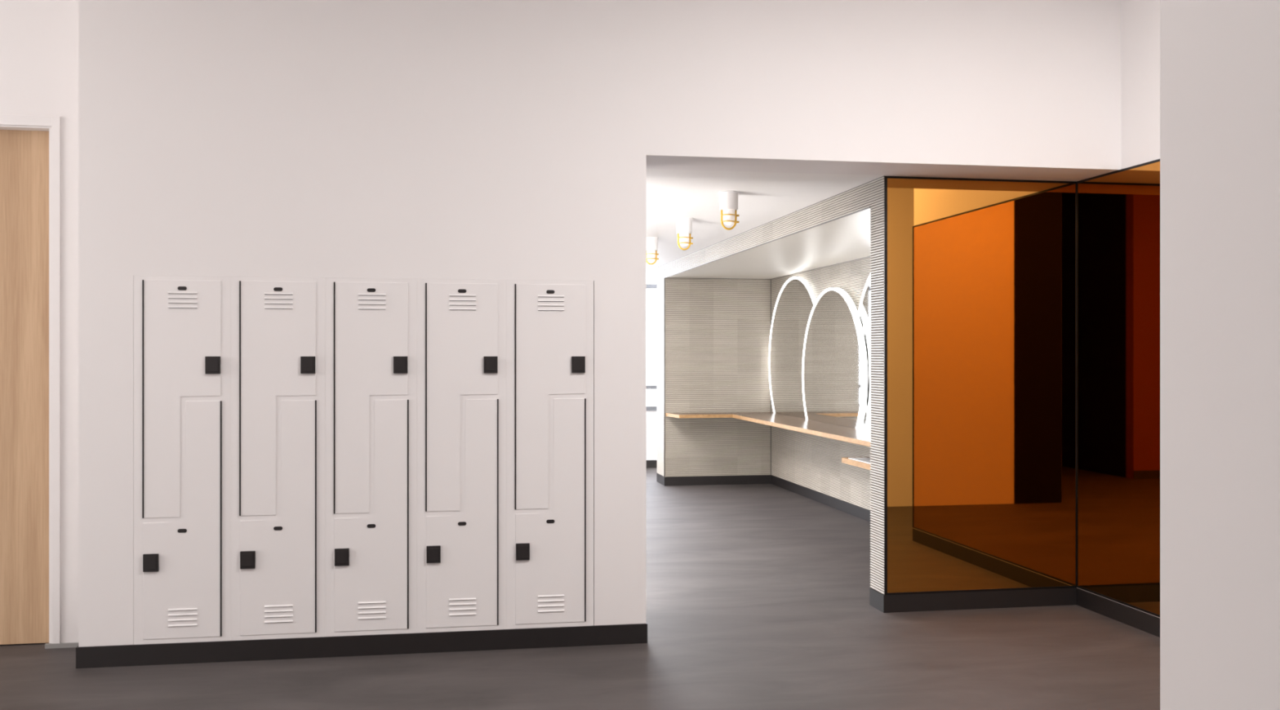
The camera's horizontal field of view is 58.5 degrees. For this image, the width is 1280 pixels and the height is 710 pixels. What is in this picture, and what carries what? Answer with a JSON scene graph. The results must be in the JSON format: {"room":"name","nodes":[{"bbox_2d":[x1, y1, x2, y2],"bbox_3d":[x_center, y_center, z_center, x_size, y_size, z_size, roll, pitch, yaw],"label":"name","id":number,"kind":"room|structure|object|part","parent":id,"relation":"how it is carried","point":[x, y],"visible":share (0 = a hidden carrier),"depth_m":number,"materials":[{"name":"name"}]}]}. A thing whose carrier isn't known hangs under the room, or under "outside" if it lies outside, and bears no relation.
{"room":"locker room","nodes":[
{"label":"locker room","id":0,"kind":"room"},
{"bbox_2d":[0,0,78,648],"bbox_3d":[-4.460,-0.357,5.390,4.527,3.575,0.190,0,0,-10],"label":"wall","id":1,"kind":"structure","parent":0,"point":[39,38],"depth_m":5.60,"materials":[{"name":"white paint"}]},
{"bbox_2d":[0,114,60,644],"bbox_3d":[-3.363,0.131,5.571,1.042,2.598,0.152,0,0,-10],"label":"door","id":2,"kind":"structure","parent":1,"relation":"in","point":[30,145],"depth_m":5.63,"materials":[{"name":"brown wood"}]},
{"bbox_2d":[78,0,133,647],"bbox_3d":[-2.489,-0.357,5.452,0.236,3.575,0.410,0,0,-10],"label":"wall","id":3,"kind":"structure","parent":0,"point":[105,27],"depth_m":5.25,"materials":[{"name":"white paint"}]},
{"bbox_2d":[0,467,1159,709],"bbox_3d":[-0.414,1.487,5.227,12.441,0.114,19.019,0,0,-10],"label":"floor","id":4,"kind":"structure","parent":0,"point":[757,595],"depth_m":5.32,"materials":[{"name":"grey concrete"}]},
{"bbox_2d":[593,0,646,625],"bbox_3d":[-0.133,-0.357,5.867,0.261,3.575,0.410,0,0,-10],"label":"wall","id":5,"kind":"structure","parent":0,"point":[620,282],"depth_m":5.67,"materials":[{"name":"white paint"}]},
{"bbox_2d":[133,0,1121,280],"bbox_3d":[0.088,-1.257,5.906,4.999,1.776,0.410,0,0,-10],"label":"wall","id":6,"kind":"structure","parent":0,"point":[344,139],"depth_m":5.57,"materials":[{"name":"white paint"}]},
{"bbox_2d":[657,265,666,477],"bbox_3d":[0.237,0.169,12.739,0.017,2.332,0.445,0,0,-10],"label":"pier","id":7,"kind":"object","parent":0,"point":[660,270],"visible":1,"depth_m":12.72,"materials":[{"name":"paint"}]},
{"bbox_2d":[666,278,770,477],"bbox_3d":[0.864,0.242,12.633,1.206,2.184,0.017,0,0,-10],"label":"tiled wall","id":8,"kind":"structure","parent":0,"point":[717,331],"depth_m":12.62,"materials":[{"name":"tile"}]},
{"bbox_2d":[664,182,871,277],"bbox_3d":[0.802,-0.923,9.537,0.017,0.148,6.058,0,0,-10],"label":"fascia","id":9,"kind":"structure","parent":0,"point":[858,198],"depth_m":8.22,"materials":[{"name":"ceramic"}]},
{"bbox_2d":[667,208,871,279],"bbox_3d":[1.405,-0.923,9.652,1.210,0.148,6.076,0,0,-10],"label":"soffit","id":10,"kind":"object","parent":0,"point":[847,238],"visible":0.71,"depth_m":9.59,"materials":[{"name":"white paint"}]},
{"bbox_2d":[771,257,871,511],"bbox_3d":[1.992,0.242,9.756,0.017,2.184,6.041,0,0,-10],"label":"tiled wall","id":11,"kind":"structure","parent":0,"point":[810,461],"depth_m":10.93,"materials":[{"name":"tile"}]},
{"bbox_2d":[665,412,871,446],"bbox_3d":[1.394,0.648,9.650,1.197,0.036,6.039,0,0,-10],"label":"countertop","id":12,"kind":"structure","parent":11,"relation":"attached to","point":[862,436],"depth_m":10.50,"materials":[{"name":"white solid surface"},{"name":"light oak wood"}]},
{"bbox_2d":[657,175,884,477],"bbox_3d":[1.367,0.169,9.756,1.215,2.332,6.713,0,0,-10],"label":"trim","id":13,"kind":"structure","parent":11,"relation":"attached to","point":[883,175],"depth_m":12.43,"materials":[{"name":"brown metal"}]},
{"bbox_2d":[768,276,815,418],"bbox_3d":[1.600,-0.091,11.819,0.036,1.442,1.779,0,0,-10],"label":"round mirror","id":14,"kind":"object","parent":11,"relation":"attached to","point":[796,300],"visible":0.66,"depth_m":11.94,"materials":[{"name":"silver mirror glass"},{"name":"white glowing light"}]},
{"bbox_2d":[801,287,867,428],"bbox_3d":[1.796,0.003,10.547,0.094,1.253,1.636,0,0,-10],"label":"round mirror","id":15,"kind":"object","parent":11,"relation":"attached to","point":[834,369],"visible":1,"depth_m":10.42,"materials":[{"name":"silver mirror glass"},{"name":"white glowing light"}]},
{"bbox_2d":[841,457,871,470],"bbox_3d":[1.990,0.810,8.107,0.559,0.047,1.684,0,0,-10],"label":"shelf","id":16,"kind":"object","parent":11,"relation":"attached to","point":[861,462],"visible":0.12,"depth_m":8.64,"materials":[{"name":"brown wood"}]},
{"bbox_2d":[848,457,871,464],"bbox_3d":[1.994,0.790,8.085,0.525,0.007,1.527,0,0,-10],"label":"basin","id":17,"kind":"object","parent":16,"relation":"in","point":[851,460],"depth_m":8.64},
{"bbox_2d":[857,273,871,429],"bbox_3d":[2.059,-0.108,9.221,0.036,1.476,1.779,0,0,-10],"label":"round mirror","id":18,"kind":"object","parent":11,"relation":"attached to","point":[864,311],"visible":0.09,"depth_m":9.78,"materials":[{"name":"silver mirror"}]},
{"bbox_2d":[646,168,1062,269],"bbox_3d":[-1.194,-1.069,9.446,6.651,0.143,7.007,0,0,-10],"label":"ceiling","id":19,"kind":"structure","parent":0,"point":[763,197],"depth_m":7.27,"materials":[{"name":"paint"}]},
{"bbox_2d":[646,236,658,264],"bbox_3d":[0.096,-0.881,9.659,0.125,0.232,0.122,0,0,-10],"label":"ceiling lamp","id":20,"kind":"object","parent":19,"relation":"attached to","point":[651,242],"visible":0.88,"depth_m":9.62,"materials":[{"name":"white metal"}]},
{"bbox_3d":[0.094,-0.841,9.658,0.076,0.093,0.076,0,0,-10],"label":"glass globe","id":21,"kind":"part","parent":20,"relation":"part of","materials":[{"name":"white glass"}]},
{"bbox_2d":[675,217,693,250],"bbox_3d":[0.323,-0.881,8.319,0.125,0.232,0.122,0,0,-10],"label":"ceiling lamp","id":22,"kind":"object","parent":19,"relation":"attached to","point":[683,224],"visible":1,"depth_m":8.28,"materials":[{"name":"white metal"}]},
{"bbox_3d":[0.322,-0.841,8.319,0.076,0.093,0.076,0,0,-10],"label":"glass globe","id":23,"kind":"part","parent":22,"relation":"part of","materials":[{"name":"white glass"}]},
{"bbox_2d":[718,191,738,230],"bbox_3d":[0.543,-0.881,6.979,0.125,0.232,0.122,0,0,-10],"label":"ceiling lamp","id":24,"kind":"object","parent":19,"relation":"attached to","point":[728,200],"visible":1,"depth_m":6.94,"materials":[{"name":"white ceramic"}]},
{"bbox_3d":[0.542,-0.841,6.979,0.076,0.093,0.076,0,0,-10],"label":"glass globe","id":25,"kind":"part","parent":24,"relation":"part of","materials":[{"name":"white"}]},
{"bbox_2d":[870,177,884,594],"bbox_3d":[1.346,0.169,6.453,0.017,2.332,0.204,0,0,-10],"label":"pier","id":26,"kind":"object","parent":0,"point":[877,213],"visible":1,"depth_m":6.45,"materials":[{"name":"tile"}]},
{"bbox_2d":[1121,0,1159,168],"bbox_3d":[4.240,-0.357,5.703,3.108,3.575,2.324,0,0,-10],"label":"wall","id":27,"kind":"structure","parent":0,"point":[1140,19],"depth_m":5.97,"materials":[{"name":"white paint"}]},
{"bbox_2d":[1076,588,1159,637],"bbox_3d":[2.707,1.381,5.418,0.011,0.098,2.296,0,0,-10],"label":"baseboard","id":28,"kind":"structure","parent":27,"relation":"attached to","point":[1147,623],"depth_m":6.13,"materials":[{"name":"rubber"}]},
{"bbox_2d":[1076,159,1159,617],"bbox_3d":[2.706,0.168,5.418,0.012,2.329,2.296,0,0,-10],"label":"mirror panel","id":29,"kind":"object","parent":27,"relation":"attached to","point":[1118,211],"visible":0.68,"depth_m":6.14,"materials":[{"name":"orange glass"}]},
{"bbox_2d":[1160,0,1279,709],"bbox_3d":[4.138,-0.357,-0.526,5.475,3.575,6.106,0,0,-10],"label":"wall","id":30,"kind":"structure","parent":0,"point":[1220,60],"depth_m":1.85,"materials":[{"name":"white paint"}]},
{"bbox_3d":[-1.317,1.382,5.658,2.144,0.096,0.410,0,0,-10],"label":"wall","id":31,"kind":"structure","parent":0,"visible":0},
{"bbox_2d":[133,275,231,644],"bbox_3d":[-2.146,0.483,5.425,0.428,1.703,0.277,0,0,-10],"label":"locker","id":32,"kind":"object","parent":31,"relation":"on","point":[182,324],"visible":1,"depth_m":5.30,"materials":[{"name":"metal"}]},
{"bbox_3d":[-2.124,0.762,5.305,0.342,1.100,0.003,0,0,-10],"label":"door","id":33,"kind":"part","parent":32,"relation":"part of","materials":[{"name":"metal"}]},
{"bbox_3d":[-2.124,0.201,5.305,0.342,1.100,0.003,0,0,-10],"label":"door","id":34,"kind":"part","parent":32,"relation":"part of","materials":[{"name":"metal"}]},
{"bbox_2d":[231,276,324,640],"bbox_3d":[-1.724,0.483,5.499,0.428,1.703,0.277,0,0,-10],"label":"locker","id":35,"kind":"object","parent":31,"relation":"on","point":[277,324],"visible":0.99,"depth_m":5.38,"materials":[{"name":"metal"}]},
{"bbox_3d":[-1.703,0.762,5.379,0.342,1.100,0.003,0,0,-10],"label":"door","id":36,"kind":"part","parent":35,"relation":"part of","materials":[{"name":"metal"}]},
{"bbox_3d":[-1.703,0.201,5.379,0.342,1.100,0.003,0,0,-10],"label":"door","id":37,"kind":"part","parent":35,"relation":"part of","materials":[{"name":"metal"}]},
{"bbox_2d":[75,623,647,668],"bbox_3d":[-1.304,1.382,5.647,2.653,0.096,0.407,0,0,-10],"label":"baseboard","id":38,"kind":"structure","parent":31,"relation":"attached to","point":[122,655],"depth_m":5.43,"materials":[{"name":"rubber"}]},
{"bbox_2d":[324,277,417,636],"bbox_3d":[-1.303,0.483,5.573,0.428,1.703,0.277,0,0,-10],"label":"locker","id":39,"kind":"object","parent":31,"relation":"on","point":[371,324],"visible":1,"depth_m":5.45,"materials":[{"name":"metal"}]},
{"bbox_3d":[-1.282,0.762,5.453,0.342,1.100,0.003,0,0,-10],"label":"door","id":40,"kind":"part","parent":39,"relation":"part of","materials":[{"name":"metal"}]},
{"bbox_3d":[-1.282,0.201,5.453,0.342,1.100,0.003,0,0,-10],"label":"door","id":41,"kind":"part","parent":39,"relation":"part of","materials":[{"name":"metal"}]},
{"bbox_2d":[417,279,506,633],"bbox_3d":[-0.881,0.483,5.648,0.428,1.703,0.277,0,0,-10],"label":"locker","id":42,"kind":"object","parent":31,"relation":"on","point":[462,323],"visible":1,"depth_m":5.52,"materials":[{"name":"metal"}]},
{"bbox_3d":[-0.860,0.762,5.528,0.342,1.100,0.003,0,0,-10],"label":"door","id":43,"kind":"part","parent":42,"relation":"part of","materials":[{"name":"metal"}]},
{"bbox_3d":[-0.860,0.201,5.528,0.342,1.100,0.003,0,0,-10],"label":"door","id":44,"kind":"part","parent":42,"relation":"part of","materials":[{"name":"metal"}]},
{"bbox_2d":[506,280,593,629],"bbox_3d":[-0.460,0.483,5.722,0.428,1.703,0.277,0,0,-10],"label":"locker","id":45,"kind":"object","parent":31,"relation":"on","point":[550,322],"visible":1,"depth_m":5.60,"materials":[{"name":"metal"}]},
{"bbox_3d":[-0.439,0.762,5.602,0.342,1.100,0.003,0,0,-10],"label":"door","id":46,"kind":"part","parent":45,"relation":"part of","materials":[{"name":"metal"}]},
{"bbox_3d":[-0.439,0.201,5.602,0.342,1.100,0.003,0,0,-10],"label":"door","id":47,"kind":"part","parent":45,"relation":"part of","materials":[{"name":"metal"}]},
{"bbox_3d":[1.944,0.216,6.565,1.178,2.427,0.193,0,0,-10],"label":"pier","id":48,"kind":"object","parent":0,"visible":0},
{"bbox_2d":[869,587,1076,613],"bbox_3d":[1.909,1.381,6.550,1.166,0.098,0.210,0,0,-10],"label":"baseboard","id":49,"kind":"structure","parent":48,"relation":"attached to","point":[1051,597],"depth_m":6.45,"materials":[{"name":"rubber"}]},
{"bbox_2d":[884,176,1076,595],"bbox_3d":[1.929,0.168,6.453,1.160,2.329,0.011,0,0,-10],"label":"mirror panel","id":50,"kind":"object","parent":48,"relation":"attached to","point":[980,274],"visible":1,"depth_m":6.45,"materials":[{"name":"orange glass"}]},
{"bbox_3d":[1.905,-0.358,10.867,0.197,3.575,8.715,0,0,-10],"label":"wall","id":51,"kind":"structure","parent":0,"visible":0},
{"bbox_2d":[656,473,871,521],"bbox_3d":[1.359,1.382,9.861,1.228,0.096,6.504,0,0,-10],"label":"baseboard","id":52,"kind":"structure","parent":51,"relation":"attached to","point":[856,511],"depth_m":12.53,"materials":[{"name":"rubber"}]},
{"bbox_3d":[-4.688,-0.358,9.701,0.143,3.575,8.723,0,0,-10],"label":"wall","id":53,"kind":"structure","parent":0,"visible":0},
{"bbox_2d":[646,460,657,467],"bbox_3d":[-2.095,1.381,14.188,6.522,0.097,0.100,0,0,-10],"label":"baseboard","id":54,"kind":"structure","parent":53,"relation":"attached to","point":[650,464],"depth_m":14.53,"materials":[{"name":"rubber"}]},
{"bbox_2d":[646,284,657,460],"bbox_3d":[-2.094,-0.406,14.180,6.522,3.478,0.114,0,0,-10],"label":"window","id":55,"kind":"structure","parent":53,"relation":"in","point":[651,411],"depth_m":14.54,"materials":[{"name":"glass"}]}
]}

